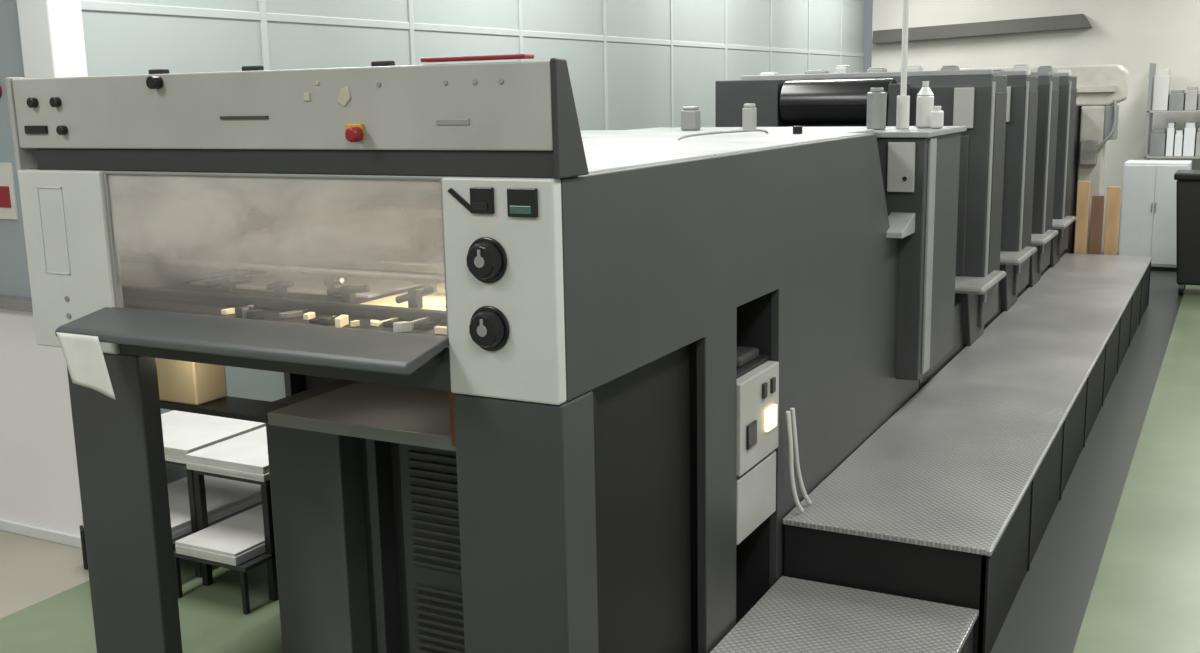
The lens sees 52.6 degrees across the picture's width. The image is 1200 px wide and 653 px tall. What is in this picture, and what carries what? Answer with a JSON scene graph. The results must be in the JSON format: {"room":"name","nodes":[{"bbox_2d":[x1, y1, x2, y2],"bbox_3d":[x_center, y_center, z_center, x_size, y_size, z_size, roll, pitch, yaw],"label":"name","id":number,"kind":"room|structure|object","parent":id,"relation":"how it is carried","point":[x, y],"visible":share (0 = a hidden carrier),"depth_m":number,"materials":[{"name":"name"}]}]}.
{"room":"print shop","nodes":[
{"label":"print shop","id":0,"kind":"room"},
{"bbox_2d":[0,0,82,535],"bbox_3d":[-3.074,-0.879,5.419,2.140,3.600,0.100,5,12,27],"label":"wall","id":1,"kind":"structure","parent":0,"point":[39,479],"depth_m":5.27,"materials":[{"name":"white paint"}]},
{"bbox_2d":[0,163,17,219],"bbox_3d":[-2.591,-0.582,5.203,0.235,0.240,0.010,5,12,27],"label":"poster","id":2,"kind":"object","parent":1,"relation":"attached to","point":[8,207],"visible":1,"depth_m":5.16,"materials":[{"name":"white paper"}]},
{"bbox_2d":[0,294,32,311],"bbox_3d":[-3.108,-0.155,5.562,2.050,0.045,0.140,5,12,27],"label":"trim","id":3,"kind":"structure","parent":1,"relation":"attached to","point":[9,302],"depth_m":5.17,"materials":[{"name":"grey metal"}]},
{"bbox_2d":[0,518,81,547],"bbox_3d":[-3.067,0.874,5.702,2.140,0.050,0.020,5,12,27],"label":"baseboard","id":4,"kind":"structure","parent":1,"relation":"attached to","point":[60,537],"depth_m":5.39,"materials":[{"name":"white paint"}]},
{"bbox_2d":[16,0,87,78],"bbox_3d":[-2.208,-1.317,4.855,0.190,2.560,0.160,5,12,27],"label":"column","id":5,"kind":"structure","parent":1,"relation":"attached to","point":[51,31],"depth_m":4.82,"materials":[{"name":"white paint"}]},
{"bbox_2d":[82,0,864,483],"bbox_3d":[0.549,-1.819,9.926,0.020,3.600,11.500,5,12,27],"label":"wall partition","id":6,"kind":"structure","parent":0,"point":[116,43],"depth_m":8.06,"materials":[{"name":"blue glass"}]},
{"bbox_2d":[81,0,864,129],"bbox_3d":[0.554,-1.818,9.924,0.030,3.600,11.500,5,12,27],"label":"trim","id":7,"kind":"structure","parent":6,"relation":"attached to","point":[262,16],"depth_m":6.98,"materials":[{"name":"white metal"}]},
{"bbox_2d":[0,251,1199,652],"bbox_3d":[1.397,0.649,6.805,9.000,0.100,17.400,5,12,27],"label":"floor","id":8,"kind":"structure","parent":0,"point":[1115,566],"depth_m":4.95,"materials":[{"name":"green concrete"}]},
{"bbox_2d":[79,460,261,577],"bbox_3d":[-1.748,0.724,5.196,0.520,0.485,0.740,5,12,27],"label":"cart","id":9,"kind":"object","parent":8,"relation":"on","point":[190,479],"visible":0.16,"depth_m":4.89,"materials":[{"name":"grey paint"}]},
{"bbox_2d":[79,501,261,547],"bbox_3d":[-1.746,0.785,5.208,0.520,0.020,0.740,5,12,27],"label":"shelf","id":10,"kind":"object","parent":9,"relation":"attached to","point":[194,530],"depth_m":5.00,"materials":[{"name":"grey paint"}]},
{"bbox_2d":[82,475,261,538],"bbox_3d":[-1.760,0.753,5.180,0.450,0.049,0.709,5,12,27],"label":"paper stack","id":11,"kind":"object","parent":9,"relation":"on","point":[224,497],"visible":0.25,"depth_m":5.17,"materials":[{"name":"white paper"}]},
{"bbox_2d":[165,460,186,466],"bbox_3d":[-1.720,0.483,5.213,0.520,0.020,0.600,5,12,27],"label":"shelf","id":12,"kind":"object","parent":9,"relation":"attached to","point":[167,462],"depth_m":4.87,"materials":[{"name":"grey paint"}]},
{"bbox_2d":[161,410,265,463],"bbox_3d":[-1.725,0.444,5.195,0.544,0.059,0.622,5,12,27],"label":"paper stack","id":13,"kind":"object","parent":9,"relation":"on","point":[184,433],"visible":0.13,"depth_m":5.08,"materials":[{"name":"white paper"}]},
{"bbox_2d":[174,470,278,614],"bbox_3d":[-1.319,0.768,4.918,0.380,0.485,0.740,5,12,27],"label":"cart","id":14,"kind":"object","parent":8,"relation":"on","point":[269,557],"visible":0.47,"depth_m":4.65,"materials":[{"name":"grey paint"}]},
{"bbox_2d":[175,504,265,565],"bbox_3d":[-1.332,0.798,4.901,0.316,0.049,0.712,5,12,27],"label":"paper stack","id":15,"kind":"object","parent":14,"relation":"on","point":[235,540],"visible":0.47,"depth_m":4.66,"materials":[{"name":"white paper"}]},
{"bbox_2d":[174,550,275,571],"bbox_3d":[-1.318,0.830,4.930,0.380,0.020,0.740,5,12,27],"label":"shelf","id":16,"kind":"object","parent":14,"relation":"attached to","point":[269,557],"depth_m":4.61,"materials":[{"name":"metal"}]},
{"bbox_2d":[186,426,269,481],"bbox_3d":[-1.298,0.489,4.918,0.405,0.059,0.622,5,12,27],"label":"paper stack","id":17,"kind":"object","parent":14,"relation":"on","point":[245,456],"visible":0.51,"depth_m":4.71,"materials":[{"name":"white paper"}]},
{"bbox_2d":[193,470,269,485],"bbox_3d":[-1.291,0.528,4.935,0.380,0.020,0.600,5,12,27],"label":"shelf","id":18,"kind":"object","parent":14,"relation":"attached to","point":[198,475],"depth_m":4.68,"materials":[{"name":"grey paint"}]},
{"bbox_2d":[5,58,1076,652],"bbox_3d":[1.270,-0.462,7.063,1.965,1.990,9.308,5,12,27],"label":"press","id":19,"kind":"object","parent":8,"relation":"on","point":[586,451],"visible":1,"depth_m":3.47,"materials":[{"name":"grey metal"}]},
{"bbox_2d":[56,332,115,399],"bbox_3d":[-1.371,0.104,3.238,0.210,0.165,0.009,5,12,27],"label":"cleaning cloth","id":20,"kind":"object","parent":19,"relation":"hanging from","point":[83,354],"visible":1,"depth_m":3.24,"materials":[{"name":"white fabric"}]},
{"bbox_2d":[156,358,226,404],"bbox_3d":[-1.286,0.144,3.788,0.190,0.164,0.130,5,12,27],"label":"cardboard box","id":21,"kind":"object","parent":19,"relation":"on","point":[185,382],"visible":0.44,"depth_m":3.73,"materials":[{"name":"brown cardboard"}]},
{"bbox_2d":[55,307,448,375],"bbox_3d":[-0.916,0.029,3.089,1.170,0.059,0.180,5,12,27],"label":"shelf","id":22,"kind":"object","parent":19,"relation":"attached to","point":[405,354],"depth_m":3.01,"materials":[{"name":"grey metal"}]},
{"bbox_2d":[190,272,422,297],"bbox_3d":[-0.905,-0.147,3.900,0.720,0.009,0.400,5,12,27],"label":"paper sheet","id":23,"kind":"object","parent":19,"relation":"on","point":[303,283],"visible":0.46,"depth_m":3.80,"materials":[{"name":"white paper"}]},
{"bbox_2d":[268,381,455,450],"bbox_3d":[-0.494,0.257,3.589,0.830,0.040,0.500,5,12,27],"label":"tray","id":24,"kind":"object","parent":19,"relation":"on","point":[366,410],"depth_m":3.52,"materials":[{"name":"grey paint"}]},
{"bbox_2d":[361,283,445,310],"bbox_3d":[-0.364,-0.076,3.463,0.490,0.013,0.420,5,12,27],"label":"paper sheet","id":25,"kind":"object","parent":19,"relation":"on","point":[437,300],"visible":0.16,"depth_m":3.42,"materials":[{"name":"white paper"}]},
{"bbox_2d":[448,188,470,211],"bbox_3d":[-0.323,-0.290,2.796,0.064,0.056,0.007,5,12,27],"label":"lever","id":26,"kind":"object","parent":19,"relation":"attached to","point":[459,199],"depth_m":2.80,"materials":[{"name":"plastic"}]},
{"bbox_2d":[421,54,533,61],"bbox_3d":[-0.280,-0.608,2.749,0.280,0.010,0.045,5,12,27],"label":"folder","id":27,"kind":"object","parent":19,"relation":"on","point":[508,56],"visible":1,"depth_m":2.72,"materials":[{"name":"red plastic"}]},
{"bbox_2d":[681,106,700,129],"bbox_3d":[0.431,-0.988,5.757,0.080,0.110,0.060,5,12,27],"label":"jar","id":28,"kind":"object","parent":19,"relation":"on","point":[690,116],"visible":1,"depth_m":5.73,"materials":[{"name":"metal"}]},
{"bbox_2d":[742,103,756,129],"bbox_3d":[0.692,-0.971,5.615,0.055,0.120,0.050,5,12,27],"label":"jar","id":29,"kind":"object","parent":19,"relation":"on","point":[749,113],"visible":0.89,"depth_m":5.59,"materials":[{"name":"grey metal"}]},
{"bbox_2d":[746,420,756,449],"bbox_3d":[0.486,0.347,3.889,0.008,0.080,0.080,5,12,27],"label":"socket","id":30,"kind":"object","parent":19,"relation":"attached to","point":[751,425],"depth_m":3.88,"materials":[{"name":"grey plastic"}]},
{"bbox_2d":[762,382,767,398],"bbox_3d":[0.538,0.209,3.966,0.010,0.050,0.030,5,12,27],"label":"switch","id":31,"kind":"object","parent":19,"relation":"attached to","point":[764,384],"depth_m":3.96,"materials":[{"name":"grey paint"}]},
{"bbox_2d":[760,72,778,74],"bbox_3d":[1.095,-1.616,7.832,0.100,0.050,0.100,5,12,27],"label":"box","id":32,"kind":"object","parent":19,"relation":"on","point":[762,73],"visible":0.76,"depth_m":7.79,"materials":[{"name":"white plastic"}]},
{"bbox_2d":[770,377,775,392],"bbox_3d":[0.576,0.195,4.035,0.010,0.050,0.030,5,12,27],"label":"switch","id":33,"kind":"object","parent":19,"relation":"attached to","point":[772,379],"depth_m":4.03,"materials":[{"name":"grey paint"}]},
{"bbox_2d":[786,411,803,512],"bbox_3d":[0.675,0.473,4.217,0.023,0.391,0.115,8,14,38],"label":"power cable","id":34,"kind":"object","parent":19,"relation":"attached to","point":[788,413],"visible":1,"depth_m":4.20,"materials":[{"name":"white plastic"}]},
{"bbox_2d":[790,408,811,504],"bbox_3d":[0.706,0.461,4.276,0.024,0.390,0.160,7,13,35],"label":"power cable","id":35,"kind":"object","parent":19,"relation":"attached to","point":[792,410],"visible":0.99,"depth_m":4.24,"materials":[{"name":"white plastic"}]},
{"bbox_2d":[805,70,828,73],"bbox_3d":[1.374,-1.596,7.686,0.130,0.055,0.100,5,12,27],"label":"box","id":36,"kind":"object","parent":19,"relation":"on","point":[808,71],"visible":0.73,"depth_m":7.64,"materials":[{"name":"metal"}]},
{"bbox_2d":[836,65,850,72],"bbox_3d":[1.524,-1.596,7.606,0.070,0.080,0.100,5,12,27],"label":"box","id":37,"kind":"object","parent":19,"relation":"on","point":[840,68],"visible":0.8,"depth_m":7.56,"materials":[{"name":"white plastic"}]},
{"bbox_2d":[866,87,886,129],"bbox_3d":[1.301,-1.026,5.709,0.090,0.194,0.090,5,12,27],"label":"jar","id":38,"kind":"object","parent":19,"relation":"on","point":[876,99],"visible":0.94,"depth_m":5.68,"materials":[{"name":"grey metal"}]},
{"bbox_2d":[867,67,886,72],"bbox_3d":[1.714,-1.571,7.509,0.100,0.060,0.100,5,12,27],"label":"box","id":39,"kind":"object","parent":19,"relation":"on","point":[880,69],"visible":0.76,"depth_m":7.47,"materials":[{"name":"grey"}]},
{"bbox_2d":[896,0,909,128],"bbox_3d":[1.420,-1.871,5.590,0.060,1.894,0.060,5,12,27],"label":"vertical pipe","id":40,"kind":"object","parent":19,"relation":"on","point":[903,101],"visible":1,"depth_m":5.71,"materials":[{"name":"white plastic"}]},
{"bbox_2d":[899,65,922,71],"bbox_3d":[1.900,-1.562,7.412,0.120,0.070,0.100,5,12,27],"label":"box","id":41,"kind":"object","parent":19,"relation":"on","point":[909,67],"visible":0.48,"depth_m":7.36,"materials":[{"name":"white plastic"}]},
{"bbox_2d":[916,81,933,127],"bbox_3d":[1.554,-1.060,5.798,0.080,0.219,0.080,5,12,27],"label":"bottle","id":42,"kind":"object","parent":19,"relation":"on","point":[925,98],"visible":0.98,"depth_m":5.77,"materials":[{"name":"white plastic"}]},
{"bbox_2d":[930,106,943,128],"bbox_3d":[1.579,-0.981,5.685,0.060,0.104,0.060,5,12,27],"label":"bottle","id":43,"kind":"object","parent":19,"relation":"on","point":[936,115],"visible":1,"depth_m":5.66,"materials":[{"name":"white plastic"}]},
{"bbox_2d":[941,65,959,70],"bbox_3d":[2.108,-1.540,7.304,0.090,0.060,0.100,5,12,27],"label":"box","id":44,"kind":"object","parent":19,"relation":"on","point":[952,67],"visible":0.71,"depth_m":7.26,"materials":[{"name":"metal"}]},
{"bbox_2d":[1013,64,1030,74],"bbox_3d":[2.865,-1.744,8.241,0.100,0.078,0.100,5,12,27],"label":"box","id":45,"kind":"object","parent":19,"relation":"on","point":[1018,67],"visible":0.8,"depth_m":8.20,"materials":[{"name":"white plastic"}]},
{"bbox_2d":[1038,66,1052,75],"bbox_3d":[3.376,-1.937,9.196,0.100,0.075,0.100,5,12,27],"label":"box","id":46,"kind":"object","parent":19,"relation":"on","point":[1041,68],"visible":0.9,"depth_m":9.15,"materials":[{"name":"metal"}]},
{"bbox_2d":[1058,70,1071,75],"bbox_3d":[3.887,-2.120,10.152,0.100,0.053,0.100,5,12,27],"label":"box","id":47,"kind":"object","parent":19,"relation":"on","point":[1059,71],"visible":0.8,"depth_m":10.11,"materials":[{"name":"white plastic"}]},
{"bbox_2d":[710,576,978,652],"bbox_3d":[0.718,1.093,3.721,0.675,0.220,0.960,5,12,27],"label":"step","id":48,"kind":"structure","parent":8,"relation":"on","point":[795,615],"depth_m":3.88,"materials":[{"name":"grey paint"}]},
{"bbox_2d":[782,253,1152,652],"bbox_3d":[2.701,0.244,7.384,0.709,0.425,7.530,5,12,27],"label":"platform","id":49,"kind":"object","parent":8,"relation":"on","point":[953,499],"visible":0.98,"depth_m":4.97,"materials":[{"name":"metal"}]},
{"bbox_2d":[935,64,1128,253],"bbox_3d":[3.950,-1.416,11.558,1.860,2.060,1.050,5,12,27],"label":"machine","id":50,"kind":"object","parent":8,"relation":"on","point":[1100,88],"visible":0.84,"depth_m":10.89,"materials":[{"name":"grey paint"}]},
{"bbox_2d":[1074,181,1089,253],"bbox_3d":[4.305,-0.774,10.859,0.100,1.050,0.040,5,12,27],"label":"wooden board","id":51,"kind":"object","parent":8,"relation":"on","point":[1083,192],"visible":0.56,"depth_m":10.80,"materials":[{"name":"brown wood"}]},
{"bbox_2d":[1089,195,1104,254],"bbox_3d":[4.426,-0.707,10.842,0.100,0.920,0.040,5,12,27],"label":"wooden board","id":52,"kind":"object","parent":8,"relation":"on","point":[1097,207],"visible":0.56,"depth_m":10.79,"materials":[{"name":"brown wood"}]},
{"bbox_2d":[1103,186,1120,254],"bbox_3d":[4.550,-0.743,10.803,0.110,1.000,0.040,5,12,27],"label":"wooden board","id":53,"kind":"object","parent":8,"relation":"on","point":[1113,193],"visible":0.56,"depth_m":10.75,"materials":[{"name":"brown wood"}]},
{"bbox_2d":[1119,160,1191,270],"bbox_3d":[5.733,-1.152,12.541,0.610,1.100,0.480,5,12,27],"label":"base cabinet","id":54,"kind":"object","parent":8,"relation":"on","point":[1148,209],"visible":0.66,"depth_m":12.36,"materials":[{"name":"metal"}]},
{"bbox_2d":[1144,63,1199,159],"bbox_3d":[6.622,-1.744,12.879,1.530,2.100,0.540,5,12,27],"label":"storage rack","id":55,"kind":"object","parent":8,"relation":"on","point":[1148,130],"visible":0.55,"depth_m":12.90,"materials":[{"name":"metal"}]},
{"bbox_2d":[1149,128,1166,155],"bbox_3d":[6.029,-1.989,13.094,0.146,0.282,0.350,5,12,27],"label":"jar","id":56,"kind":"object","parent":55,"relation":"on","point":[1158,138],"visible":0.94,"depth_m":12.95,"materials":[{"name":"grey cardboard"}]},
{"bbox_2d":[1152,69,1170,110],"bbox_3d":[6.018,-2.535,12.990,0.146,0.433,0.350,5,12,27],"label":"carton","id":57,"kind":"object","parent":55,"relation":"on","point":[1162,79],"visible":0.99,"depth_m":12.85,"materials":[{"name":"white cardboard"}]},
{"bbox_2d":[1166,122,1175,155],"bbox_3d":[6.134,-2.014,13.033,0.069,0.349,0.350,5,12,27],"label":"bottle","id":58,"kind":"object","parent":55,"relation":"on","point":[1171,130],"visible":0.98,"depth_m":12.89,"materials":[{"name":"white paint"}]},
{"bbox_2d":[1144,154,1199,158],"bbox_3d":[6.621,-1.803,12.867,1.530,0.020,0.540,5,12,27],"label":"shelf","id":59,"kind":"object","parent":55,"relation":"attached to","point":[1146,156],"depth_m":12.87,"materials":[{"name":"grey metal"}]},
{"bbox_2d":[1148,109,1199,112],"bbox_3d":[6.611,-2.274,12.777,1.530,0.020,0.540,5,12,27],"label":"shelf","id":60,"kind":"object","parent":55,"relation":"attached to","point":[1149,110],"depth_m":12.79,"materials":[{"name":"grey metal"}]},
{"bbox_2d":[1169,90,1185,109],"bbox_3d":[6.157,-2.415,12.939,0.141,0.211,0.350,5,12,27],"label":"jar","id":61,"kind":"object","parent":55,"relation":"on","point":[1177,97],"visible":0.98,"depth_m":12.79,"materials":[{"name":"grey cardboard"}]},
{"bbox_2d":[1174,129,1183,155],"bbox_3d":[6.208,-1.969,13.002,0.073,0.270,0.350,5,12,27],"label":"carton","id":62,"kind":"object","parent":55,"relation":"on","point":[1179,137],"visible":0.97,"depth_m":12.86,"materials":[{"name":"white paint"}]},
{"bbox_2d":[1183,122,1196,155],"bbox_3d":[6.297,-2.003,12.948,0.106,0.352,0.350,5,12,27],"label":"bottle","id":63,"kind":"object","parent":55,"relation":"on","point":[1190,131],"visible":1,"depth_m":12.80,"materials":[{"name":"white paint"}]},
{"bbox_2d":[1185,86,1198,109],"bbox_3d":[6.279,-2.423,12.872,0.111,0.248,0.350,5,12,27],"label":"carton","id":64,"kind":"object","parent":55,"relation":"on","point":[1192,92],"visible":0.99,"depth_m":12.73,"materials":[{"name":"white cardboard"}]},
{"bbox_2d":[1195,127,1199,155],"bbox_3d":[6.401,-1.968,12.900,0.102,0.298,0.350,5,12,27],"label":"carton","id":65,"kind":"object","parent":55,"relation":"on","point":[1197,151],"visible":1,"depth_m":12.77,"materials":[{"name":"white cardboard"}]},
{"bbox_2d":[1198,93,1199,109],"bbox_3d":[6.392,-2.393,12.818,0.118,0.203,0.350,5,12,27],"label":"carton","id":66,"kind":"object","parent":55,"relation":"on","point":[1199,93],"visible":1,"depth_m":12.69,"materials":[{"name":"white cardboard"}]},
{"bbox_2d":[1174,170,1199,294],"bbox_3d":[5.476,-0.845,10.972,0.560,1.100,0.510,5,12,27],"label":"cart","id":67,"kind":"object","parent":8,"relation":"on","point":[1188,181],"visible":1,"depth_m":10.84,"materials":[{"name":"black metal"}]},
{"bbox_2d":[871,0,1199,251],"bbox_3d":[6.352,-2.603,13.402,6.750,3.600,0.200,5,12,27],"label":"wall","id":68,"kind":"structure","parent":0,"point":[1133,35],"depth_m":13.67,"materials":[{"name":"white paint"}]},
{"bbox_2d":[873,14,1092,43],"bbox_3d":[4.394,-3.446,14.070,2.448,0.240,0.158,5,12,27],"label":"cable tray","id":69,"kind":"object","parent":68,"relation":"attached to","point":[1075,21],"visible":1,"depth_m":13.96,"materials":[{"name":"grey metal"}]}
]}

